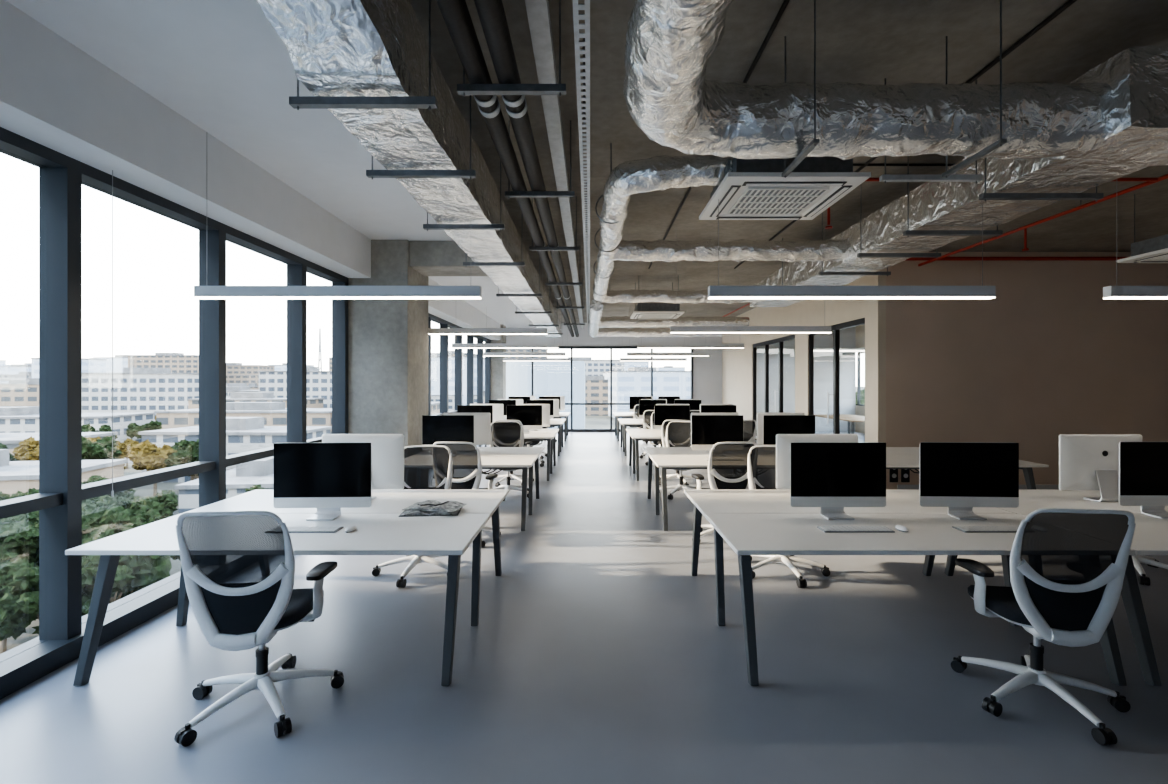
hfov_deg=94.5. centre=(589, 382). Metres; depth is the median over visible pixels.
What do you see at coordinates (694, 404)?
desktop computer
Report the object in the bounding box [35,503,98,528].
tree
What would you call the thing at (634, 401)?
desktop computer
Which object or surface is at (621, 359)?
pendant light
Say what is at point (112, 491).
blind cord
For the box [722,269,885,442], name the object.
wall
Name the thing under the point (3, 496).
tree
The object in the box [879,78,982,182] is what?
strut
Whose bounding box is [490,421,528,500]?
office chair
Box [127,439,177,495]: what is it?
tree
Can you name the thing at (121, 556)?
tree
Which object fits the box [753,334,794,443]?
door
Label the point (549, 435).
office desk
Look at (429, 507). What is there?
magazine stack
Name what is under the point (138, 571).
tree
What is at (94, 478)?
tree
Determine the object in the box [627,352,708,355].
pendant light
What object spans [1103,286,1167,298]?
pendant light
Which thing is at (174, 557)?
tree
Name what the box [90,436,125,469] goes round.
tree
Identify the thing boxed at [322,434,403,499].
desktop computer
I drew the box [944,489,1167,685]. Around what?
office desk
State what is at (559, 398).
desktop computer
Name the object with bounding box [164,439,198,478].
tree
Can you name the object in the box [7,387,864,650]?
ground
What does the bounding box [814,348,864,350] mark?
pendant light
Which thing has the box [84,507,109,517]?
tree
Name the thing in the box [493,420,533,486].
office chair
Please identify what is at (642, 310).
air conditioner
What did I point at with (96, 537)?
tree
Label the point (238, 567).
office chair
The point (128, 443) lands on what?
tree
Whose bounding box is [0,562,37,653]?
tree
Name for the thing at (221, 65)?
ceiling gypsum
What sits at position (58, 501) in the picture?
window
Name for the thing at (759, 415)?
desktop computer
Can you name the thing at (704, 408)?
desktop computer
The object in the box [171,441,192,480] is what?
tree
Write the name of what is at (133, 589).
tree
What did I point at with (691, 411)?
office chair
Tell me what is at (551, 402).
desktop computer
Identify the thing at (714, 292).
pendant light
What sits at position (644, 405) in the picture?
desktop computer
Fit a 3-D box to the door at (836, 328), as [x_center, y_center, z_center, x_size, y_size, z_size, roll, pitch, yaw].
[4.504,0.295,9.950,0.152,2.730,2.300,0,0,0]
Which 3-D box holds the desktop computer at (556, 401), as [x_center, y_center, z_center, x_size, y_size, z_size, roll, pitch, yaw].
[-1.100,0.662,13.517,0.650,0.516,0.147,0,0,0]
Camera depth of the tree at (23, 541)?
39.19 m
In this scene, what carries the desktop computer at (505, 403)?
on the office desk at (553, 422)
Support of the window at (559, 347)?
in the wall at (707, 370)
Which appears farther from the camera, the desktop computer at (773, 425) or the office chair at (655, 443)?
the office chair at (655, 443)
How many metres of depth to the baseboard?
8.38 m
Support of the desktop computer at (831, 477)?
on the office desk at (750, 521)
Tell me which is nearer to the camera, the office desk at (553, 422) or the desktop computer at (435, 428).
the desktop computer at (435, 428)
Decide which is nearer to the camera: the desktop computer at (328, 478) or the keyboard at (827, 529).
the keyboard at (827, 529)
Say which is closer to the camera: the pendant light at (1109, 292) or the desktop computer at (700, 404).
the pendant light at (1109, 292)
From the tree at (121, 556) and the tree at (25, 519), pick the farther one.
the tree at (25, 519)
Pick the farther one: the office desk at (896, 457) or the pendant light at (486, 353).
the pendant light at (486, 353)
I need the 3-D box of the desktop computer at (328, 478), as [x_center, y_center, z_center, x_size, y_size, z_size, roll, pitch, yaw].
[-1.811,0.662,3.683,0.650,0.516,0.147,0,0,-2]
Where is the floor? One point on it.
(596, 654)
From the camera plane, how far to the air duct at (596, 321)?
12.21 m
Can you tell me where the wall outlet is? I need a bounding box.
[890,469,909,481]
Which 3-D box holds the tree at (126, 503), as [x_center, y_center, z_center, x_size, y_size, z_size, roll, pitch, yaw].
[-51.840,14.397,59.497,3.343,4.540,3.266,0,0,32]
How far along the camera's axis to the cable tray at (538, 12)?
3.51 m
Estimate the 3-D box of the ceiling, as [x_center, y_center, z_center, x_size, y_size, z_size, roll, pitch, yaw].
[4.000,-2.165,7.200,10.400,0.250,22.800,0,0,0]
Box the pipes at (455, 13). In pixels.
[436,0,584,336]
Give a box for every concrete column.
[348,240,427,446]
[491,324,505,399]
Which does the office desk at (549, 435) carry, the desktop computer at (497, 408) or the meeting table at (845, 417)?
the desktop computer at (497, 408)
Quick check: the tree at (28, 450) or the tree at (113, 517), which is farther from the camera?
the tree at (28, 450)
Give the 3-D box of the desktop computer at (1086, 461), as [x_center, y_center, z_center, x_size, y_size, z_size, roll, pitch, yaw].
[4.020,0.662,4.226,0.650,0.516,0.147,0,0,0]
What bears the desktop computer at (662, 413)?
on the office desk at (635, 435)
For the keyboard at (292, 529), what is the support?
on the office desk at (380, 530)
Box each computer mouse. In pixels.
[345,525,356,532]
[895,525,908,531]
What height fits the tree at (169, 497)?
6.792 m
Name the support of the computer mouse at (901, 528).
on the office desk at (750, 521)
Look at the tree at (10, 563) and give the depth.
32.79 m
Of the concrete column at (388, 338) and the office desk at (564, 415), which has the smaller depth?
the concrete column at (388, 338)
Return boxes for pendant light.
[194,286,481,298]
[428,328,546,334]
[452,295,557,347]
[483,307,565,355]
[503,358,569,360]
[620,358,686,360]
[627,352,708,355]
[637,343,743,347]
[670,326,830,332]
[708,186,995,298]
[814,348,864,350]
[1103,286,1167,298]
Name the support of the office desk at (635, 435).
on the floor
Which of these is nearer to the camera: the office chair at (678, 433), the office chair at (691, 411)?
the office chair at (678, 433)
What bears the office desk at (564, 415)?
on the floor
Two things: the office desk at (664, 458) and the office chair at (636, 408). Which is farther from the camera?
the office chair at (636, 408)
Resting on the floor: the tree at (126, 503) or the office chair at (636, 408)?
the office chair at (636, 408)
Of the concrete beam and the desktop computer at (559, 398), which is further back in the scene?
the desktop computer at (559, 398)
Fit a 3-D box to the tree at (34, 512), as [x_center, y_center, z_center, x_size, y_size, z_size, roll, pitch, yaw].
[-49.450,13.990,48.432,3.854,5.357,3.909,0,0,10]
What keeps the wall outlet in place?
attached to the wall at (1037, 361)
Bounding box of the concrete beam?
[409,241,486,275]
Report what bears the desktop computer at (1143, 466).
on the office desk at (1150, 537)
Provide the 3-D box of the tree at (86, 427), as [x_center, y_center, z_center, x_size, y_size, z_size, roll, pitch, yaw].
[-97.160,12.361,107.027,6.420,8.638,6.268,0,0,-42]
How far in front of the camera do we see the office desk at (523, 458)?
6.76 m
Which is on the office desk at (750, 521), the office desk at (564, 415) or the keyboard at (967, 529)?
the keyboard at (967, 529)
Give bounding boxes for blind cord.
[111,170,113,496]
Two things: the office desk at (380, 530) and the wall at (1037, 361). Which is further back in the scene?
the wall at (1037, 361)
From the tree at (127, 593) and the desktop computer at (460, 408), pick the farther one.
the tree at (127, 593)
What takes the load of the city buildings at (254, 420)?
on the ground
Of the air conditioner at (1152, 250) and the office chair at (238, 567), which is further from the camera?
the air conditioner at (1152, 250)
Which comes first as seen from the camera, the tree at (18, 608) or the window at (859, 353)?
the window at (859, 353)
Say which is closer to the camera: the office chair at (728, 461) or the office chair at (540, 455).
the office chair at (728, 461)
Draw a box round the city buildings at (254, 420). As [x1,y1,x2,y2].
[0,366,439,513]
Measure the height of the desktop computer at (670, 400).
0.516 m
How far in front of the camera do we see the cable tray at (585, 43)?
3.12 m
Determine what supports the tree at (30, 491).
on the ground
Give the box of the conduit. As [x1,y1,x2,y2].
[648,0,1076,268]
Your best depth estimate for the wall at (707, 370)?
18.30 m
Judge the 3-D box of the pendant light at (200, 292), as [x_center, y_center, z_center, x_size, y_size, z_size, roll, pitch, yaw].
[-1.860,-1.242,4.000,2.100,1.235,0.065,0,0,0]
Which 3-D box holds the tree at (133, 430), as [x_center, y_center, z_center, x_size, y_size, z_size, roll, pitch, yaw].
[-104.645,12.715,126.764,5.116,7.925,6.063,0,0,19]
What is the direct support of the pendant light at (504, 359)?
hanging from the ceiling
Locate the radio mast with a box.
[318,328,321,370]
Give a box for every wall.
[0,0,499,339]
[506,323,855,431]
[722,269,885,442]
[856,324,864,433]
[886,252,1167,488]
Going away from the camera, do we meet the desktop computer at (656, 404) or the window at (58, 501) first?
the window at (58, 501)
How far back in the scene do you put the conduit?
3.35 m
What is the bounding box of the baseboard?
[897,485,1058,488]
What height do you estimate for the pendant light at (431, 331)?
1.145 m
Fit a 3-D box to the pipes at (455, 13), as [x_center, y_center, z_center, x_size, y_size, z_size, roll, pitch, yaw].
[-0.390,-1.738,6.800,0.540,0.605,21.400,0,0,0]
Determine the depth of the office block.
92.53 m
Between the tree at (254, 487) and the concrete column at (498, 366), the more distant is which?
the tree at (254, 487)
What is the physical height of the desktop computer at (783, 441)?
0.516 m
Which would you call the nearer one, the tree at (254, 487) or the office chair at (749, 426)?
the office chair at (749, 426)
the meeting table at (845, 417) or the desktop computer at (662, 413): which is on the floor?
the meeting table at (845, 417)
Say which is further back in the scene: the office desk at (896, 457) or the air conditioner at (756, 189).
the office desk at (896, 457)
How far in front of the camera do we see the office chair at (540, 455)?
11.93 m
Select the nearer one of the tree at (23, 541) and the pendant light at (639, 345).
the pendant light at (639, 345)
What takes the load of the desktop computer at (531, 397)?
on the office desk at (564, 415)
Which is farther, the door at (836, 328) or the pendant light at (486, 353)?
the pendant light at (486, 353)
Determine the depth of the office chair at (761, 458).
4.97 m
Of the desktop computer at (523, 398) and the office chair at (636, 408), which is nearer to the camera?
the office chair at (636, 408)
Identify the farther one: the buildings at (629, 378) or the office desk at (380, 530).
the buildings at (629, 378)
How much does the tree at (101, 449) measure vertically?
9.411 m
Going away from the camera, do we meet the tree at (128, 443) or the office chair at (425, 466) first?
the office chair at (425, 466)
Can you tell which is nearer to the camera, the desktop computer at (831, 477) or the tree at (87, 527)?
the desktop computer at (831, 477)
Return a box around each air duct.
[256,0,562,336]
[589,299,749,336]
[593,0,1167,306]
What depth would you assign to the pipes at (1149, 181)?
6.89 m
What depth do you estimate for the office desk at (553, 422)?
12.90 m
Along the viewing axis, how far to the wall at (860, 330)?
17.97 m
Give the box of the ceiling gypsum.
[6,0,536,327]
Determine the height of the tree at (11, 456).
8.468 m
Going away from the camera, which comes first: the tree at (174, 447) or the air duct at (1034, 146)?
the air duct at (1034, 146)
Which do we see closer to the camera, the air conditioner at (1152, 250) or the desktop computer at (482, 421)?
the air conditioner at (1152, 250)
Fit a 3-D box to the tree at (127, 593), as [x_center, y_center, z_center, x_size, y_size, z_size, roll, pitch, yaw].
[-31.491,14.347,36.234,3.445,4.646,3.008,0,0,-41]
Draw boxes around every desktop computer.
[273,442,371,520]
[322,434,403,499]
[422,415,473,444]
[443,413,490,444]
[457,405,492,422]
[470,404,502,421]
[489,400,515,419]
[497,399,522,419]
[507,405,541,433]
[508,397,529,403]
[515,396,535,399]
[516,404,549,430]
[526,400,553,417]
[533,399,558,416]
[539,397,560,410]
[544,396,564,409]
[630,397,650,410]
[639,400,665,417]
[641,399,666,403]
[654,405,689,428]
[656,404,688,404]
[658,397,679,403]
[674,400,701,409]
[691,413,738,450]
[692,415,742,454]
[700,404,732,412]
[701,405,735,412]
[757,413,804,444]
[763,415,814,444]
[776,434,857,489]
[790,442,885,519]
[919,442,1018,519]
[1059,434,1141,501]
[1119,442,1167,517]
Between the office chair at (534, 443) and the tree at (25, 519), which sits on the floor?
the office chair at (534, 443)
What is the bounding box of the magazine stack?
[398,500,465,516]
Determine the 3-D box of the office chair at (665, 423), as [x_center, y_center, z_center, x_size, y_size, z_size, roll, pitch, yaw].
[1.457,1.123,8.902,0.752,1.074,0.715,0,0,-14]
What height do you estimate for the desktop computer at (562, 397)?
0.516 m
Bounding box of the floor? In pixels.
[0,432,1167,783]
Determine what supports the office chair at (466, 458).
on the floor
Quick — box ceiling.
[407,0,1167,322]
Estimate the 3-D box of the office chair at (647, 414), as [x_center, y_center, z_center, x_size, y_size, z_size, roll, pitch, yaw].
[1.453,1.123,11.992,0.752,1.074,0.715,0,0,-5]
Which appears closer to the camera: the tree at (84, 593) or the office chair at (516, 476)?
the office chair at (516, 476)
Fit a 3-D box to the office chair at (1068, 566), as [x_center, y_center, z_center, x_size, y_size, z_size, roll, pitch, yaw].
[2.352,1.123,2.812,0.752,1.074,0.715,0,0,-3]
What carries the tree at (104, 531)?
on the ground
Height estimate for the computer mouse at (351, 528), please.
0.029 m
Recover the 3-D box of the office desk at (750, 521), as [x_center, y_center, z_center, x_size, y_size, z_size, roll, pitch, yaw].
[1.905,1.293,3.820,2.190,0.746,1.746,0,0,0]
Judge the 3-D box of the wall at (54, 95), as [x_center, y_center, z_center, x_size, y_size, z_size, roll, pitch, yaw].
[-3.145,-1.610,7.150,0.610,0.500,22.300,0,0,0]
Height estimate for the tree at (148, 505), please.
6.816 m
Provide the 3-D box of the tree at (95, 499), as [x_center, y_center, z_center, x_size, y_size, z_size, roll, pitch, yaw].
[-51.411,13.725,53.746,4.237,5.889,4.298,0,0,2]
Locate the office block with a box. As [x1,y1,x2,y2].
[506,361,584,428]
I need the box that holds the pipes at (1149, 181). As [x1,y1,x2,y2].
[722,174,1167,316]
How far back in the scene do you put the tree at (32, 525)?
43.75 m
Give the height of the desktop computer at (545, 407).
0.516 m
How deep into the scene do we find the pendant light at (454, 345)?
10.17 m
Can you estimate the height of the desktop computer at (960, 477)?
0.516 m
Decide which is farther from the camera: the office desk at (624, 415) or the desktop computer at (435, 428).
the office desk at (624, 415)
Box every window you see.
[0,127,348,699]
[428,313,490,414]
[506,346,692,431]
[857,351,864,405]
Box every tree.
[0,442,19,460]
[0,491,23,500]
[0,512,37,526]
[0,524,38,566]
[0,549,38,586]
[0,560,91,640]
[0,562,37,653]
[8,511,38,522]
[9,488,38,498]
[12,436,38,460]
[25,522,38,565]
[32,585,88,633]
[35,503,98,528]
[82,424,117,439]
[82,435,121,459]
[82,475,135,498]
[82,495,116,511]
[82,512,104,539]
[82,539,171,615]
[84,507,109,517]
[84,535,111,542]
[86,495,103,505]
[89,523,140,537]
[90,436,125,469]
[91,506,162,533]
[109,587,143,601]
[114,495,133,508]
[117,500,164,516]
[118,555,135,593]
[120,438,138,468]
[126,420,161,438]
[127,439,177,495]
[129,586,146,593]
[130,490,177,518]
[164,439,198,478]
[169,555,180,560]
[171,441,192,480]
[245,484,268,491]
[856,389,864,404]
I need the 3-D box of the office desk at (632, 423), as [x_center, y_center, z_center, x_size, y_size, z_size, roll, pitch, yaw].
[1.810,1.293,13.090,2.180,0.746,1.746,0,0,0]
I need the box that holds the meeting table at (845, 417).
[814,414,864,433]
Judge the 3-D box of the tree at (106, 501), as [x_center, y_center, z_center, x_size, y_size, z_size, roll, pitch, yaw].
[-44.918,13.453,49.133,4.738,6.436,4.630,0,0,-33]
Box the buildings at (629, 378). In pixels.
[0,349,690,418]
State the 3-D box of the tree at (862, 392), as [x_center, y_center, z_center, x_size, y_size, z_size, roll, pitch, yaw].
[18.840,8.417,28.372,12.178,16.540,11.900,0,0,34]
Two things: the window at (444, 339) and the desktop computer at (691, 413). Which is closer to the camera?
the desktop computer at (691, 413)
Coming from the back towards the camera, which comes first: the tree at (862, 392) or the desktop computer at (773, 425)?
the tree at (862, 392)
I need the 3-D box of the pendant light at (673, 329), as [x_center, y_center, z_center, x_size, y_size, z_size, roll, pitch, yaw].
[2.110,-1.347,7.100,2.100,1.385,0.065,0,0,0]
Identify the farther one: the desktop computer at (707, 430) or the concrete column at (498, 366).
the concrete column at (498, 366)
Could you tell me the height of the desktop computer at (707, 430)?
0.516 m
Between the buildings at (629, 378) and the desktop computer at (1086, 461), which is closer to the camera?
the desktop computer at (1086, 461)
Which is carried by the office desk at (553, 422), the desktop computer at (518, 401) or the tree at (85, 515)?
the desktop computer at (518, 401)
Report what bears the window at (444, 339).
in the wall at (54, 95)
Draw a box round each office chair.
[174,511,343,746]
[372,445,451,587]
[433,442,500,546]
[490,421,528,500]
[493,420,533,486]
[523,441,544,466]
[532,427,546,458]
[630,404,647,443]
[639,410,655,458]
[645,412,662,465]
[658,420,694,484]
[659,421,696,499]
[690,410,699,420]
[691,442,756,540]
[743,420,756,441]
[748,445,829,587]
[951,508,1135,744]
[1132,555,1167,585]
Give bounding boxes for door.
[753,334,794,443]
[809,318,864,433]
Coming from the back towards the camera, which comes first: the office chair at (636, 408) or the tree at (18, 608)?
the tree at (18, 608)
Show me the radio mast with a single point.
(319, 354)
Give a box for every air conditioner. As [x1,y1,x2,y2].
[630,275,684,318]
[699,156,870,219]
[1116,194,1167,262]
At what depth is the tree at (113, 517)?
42.71 m
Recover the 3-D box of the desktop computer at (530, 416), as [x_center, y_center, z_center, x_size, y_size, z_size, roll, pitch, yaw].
[-1.200,0.662,9.893,0.650,0.516,0.147,0,0,0]
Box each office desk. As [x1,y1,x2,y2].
[65,489,508,685]
[477,447,543,530]
[478,419,565,455]
[524,429,558,480]
[554,412,569,440]
[613,412,633,440]
[618,419,642,455]
[626,429,756,480]
[643,447,708,530]
[684,489,1134,685]
[886,447,1048,488]
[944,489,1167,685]
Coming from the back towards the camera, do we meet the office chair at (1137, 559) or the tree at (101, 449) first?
the tree at (101, 449)
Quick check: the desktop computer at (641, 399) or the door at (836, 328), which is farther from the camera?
the desktop computer at (641, 399)
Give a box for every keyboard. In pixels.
[287,526,343,532]
[817,526,894,532]
[952,526,1018,532]
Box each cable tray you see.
[525,0,583,328]
[573,0,589,327]
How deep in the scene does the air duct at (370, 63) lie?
2.76 m

